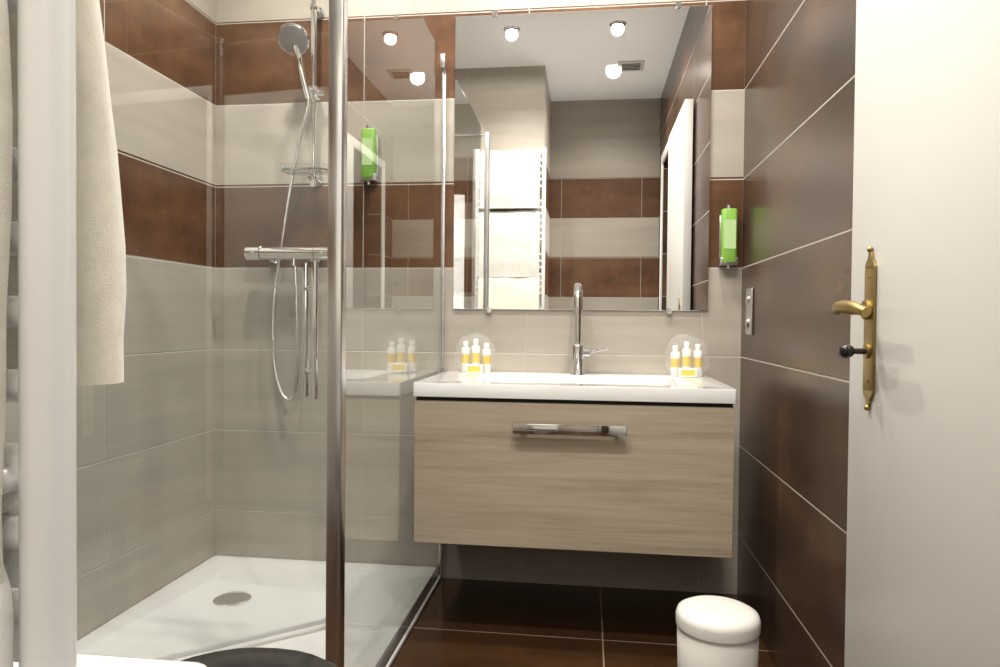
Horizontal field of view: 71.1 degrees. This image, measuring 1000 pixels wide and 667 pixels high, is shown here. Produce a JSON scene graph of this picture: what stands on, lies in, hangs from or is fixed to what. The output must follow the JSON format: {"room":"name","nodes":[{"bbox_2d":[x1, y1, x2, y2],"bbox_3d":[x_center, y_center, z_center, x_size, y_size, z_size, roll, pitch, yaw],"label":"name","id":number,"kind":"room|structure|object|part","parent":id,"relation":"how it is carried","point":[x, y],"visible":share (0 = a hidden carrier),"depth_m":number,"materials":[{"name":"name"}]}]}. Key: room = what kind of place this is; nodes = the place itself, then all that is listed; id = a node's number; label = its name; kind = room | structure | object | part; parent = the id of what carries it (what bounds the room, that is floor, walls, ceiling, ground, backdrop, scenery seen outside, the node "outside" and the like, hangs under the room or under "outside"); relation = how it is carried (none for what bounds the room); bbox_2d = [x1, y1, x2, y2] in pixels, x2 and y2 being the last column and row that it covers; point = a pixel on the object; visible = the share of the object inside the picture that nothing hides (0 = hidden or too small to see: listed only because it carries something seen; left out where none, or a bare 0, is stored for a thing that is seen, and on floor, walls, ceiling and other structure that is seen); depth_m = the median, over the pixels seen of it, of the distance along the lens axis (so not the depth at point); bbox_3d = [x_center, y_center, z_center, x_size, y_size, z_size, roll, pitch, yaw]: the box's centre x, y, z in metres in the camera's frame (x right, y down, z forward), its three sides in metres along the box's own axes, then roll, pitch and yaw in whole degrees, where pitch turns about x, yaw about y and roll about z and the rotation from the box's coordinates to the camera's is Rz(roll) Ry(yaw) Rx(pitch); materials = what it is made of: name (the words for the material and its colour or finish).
{"room":"bathroom","nodes":[
{"label":"bathroom","id":0,"kind":"room"},
{"bbox_2d":[413,0,745,593],"bbox_3d":[-0.114,-0.422,2.524,2.092,2.600,0.115,1,1,7],"label":"wall","id":1,"kind":"structure","parent":0,"point":[582,140],"depth_m":2.42,"materials":[{"name":"beige tile"}]},
{"bbox_2d":[413,283,736,557],"bbox_3d":[0.225,0.219,2.183,0.898,0.769,0.520,1,1,7],"label":"bathroom vanity","id":2,"kind":"object","parent":1,"relation":"attached to","point":[576,458],"visible":0.98,"depth_m":1.96,"materials":[{"name":"brown wood"}]},
{"bbox_2d":[453,332,496,372],"bbox_3d":[-0.087,0.064,2.403,0.150,0.140,0.090,1,1,7],"label":"toiletries","id":3,"kind":"object","parent":2,"relation":"on","point":[475,366],"visible":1,"depth_m":2.40,"materials":[{"name":"white plastic"}]},
{"bbox_2d":[569,283,607,374],"bbox_3d":[0.293,-0.013,2.304,0.125,0.307,0.176,1,1,7],"label":"tap","id":4,"kind":"object","parent":2,"relation":"on","point":[578,352],"depth_m":2.35,"materials":[{"name":"silver metal"}]},
{"bbox_2d":[664,334,709,377],"bbox_3d":[0.618,0.072,2.312,0.150,0.142,0.091,1,1,7],"label":"toiletries","id":5,"kind":"object","parent":2,"relation":"on","point":[687,370],"visible":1,"depth_m":2.31,"materials":[{"name":"white plastic"}]},
{"bbox_2d":[718,205,737,268],"bbox_3d":[0.765,-0.322,2.344,0.058,0.212,0.049,1,1,7],"label":"soap dispenser","id":6,"kind":"object","parent":1,"relation":"attached to","point":[727,255],"visible":0.98,"depth_m":2.32,"materials":[{"name":"green plastic"}]},
{"bbox_2d":[390,578,775,666],"bbox_3d":[-0.317,0.951,1.055,2.092,0.100,3.123,1,1,7],"label":"floor","id":7,"kind":"structure","parent":0,"point":[471,623],"depth_m":2.11,"materials":[{"name":"tile"}]},
{"bbox_2d":[13,647,336,666],"bbox_3d":[-0.372,0.560,0.694,0.394,0.694,0.701,1,1,7],"label":"toilet","id":8,"kind":"object","parent":7,"relation":"on","point":[257,657],"visible":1,"depth_m":0.97,"materials":[{"name":"white ceramic"}]},
{"bbox_2d":[173,623,325,660],"bbox_3d":[-0.717,0.862,2.044,0.842,0.038,1.056,1,1,7],"label":"shower base","id":9,"kind":"object","parent":7,"relation":"on","point":[311,640],"depth_m":1.95,"materials":[{"name":"white ceramic"}]},
{"bbox_2d":[325,0,446,666],"bbox_3d":[-0.692,-0.056,2.019,0.876,1.872,1.069,1,1,7],"label":"shower panel","id":10,"kind":"object","parent":7,"relation":"on","point":[387,90],"visible":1,"depth_m":1.74,"materials":[{"name":"clear glass"}]},
{"bbox_2d":[5,0,328,659],"bbox_3d":[-0.839,-0.067,1.794,0.643,1.820,0.556,1,1,7],"label":"shower door","id":11,"kind":"structure","parent":10,"relation":"attached to","point":[201,469],"depth_m":1.84,"materials":[{"name":"clear glass"}]},
{"bbox_2d":[676,595,760,666],"bbox_3d":[0.505,0.767,1.624,0.190,0.263,0.218,1,1,7],"label":"pedal bin","id":12,"kind":"object","parent":7,"relation":"on","point":[716,631],"visible":1,"depth_m":1.57,"materials":[{"name":"white plastic"}]},
{"bbox_2d":[737,0,855,666],"bbox_3d":[0.678,-0.386,0.857,0.100,2.600,3.023,1,1,7],"label":"wall","id":13,"kind":"structure","parent":0,"point":[799,107],"depth_m":1.73,"materials":[{"name":"brown tile"}]},
{"bbox_2d":[745,287,753,334],"bbox_3d":[0.791,-0.070,2.229,0.014,0.149,0.080,1,1,7],"label":"switch plate","id":14,"kind":"object","parent":13,"relation":"attached to","point":[749,311],"visible":1,"depth_m":2.21,"materials":[{"name":"silver metal"}]},
{"bbox_2d":[832,0,999,666],"bbox_3d":[0.561,-0.111,0.877,0.110,2.023,0.739,1,1,7],"label":"door","id":15,"kind":"structure","parent":13,"relation":"in","point":[921,350],"depth_m":0.97,"materials":[{"name":"white paint"}]},
{"bbox_3d":[0.570,-0.007,1.105,0.070,0.270,0.140,1,1,7],"label":"handle","id":16,"kind":"part","parent":15,"relation":"part of","materials":[{"name":"gold metal"}]},
{"bbox_3d":[-0.901,-0.385,-0.038,1.177,2.600,0.850,1,1,7],"label":"wall","id":17,"kind":"structure","parent":0,"visible":0},
{"bbox_2d":[0,0,126,666],"bbox_3d":[-0.474,-0.465,0.429,0.488,1.342,0.184,1,1,7],"label":"towel","id":18,"kind":"object","parent":17,"relation":"attached to","point":[63,290],"visible":1,"depth_m":0.38,"materials":[{"name":"white fabric"}]}
]}

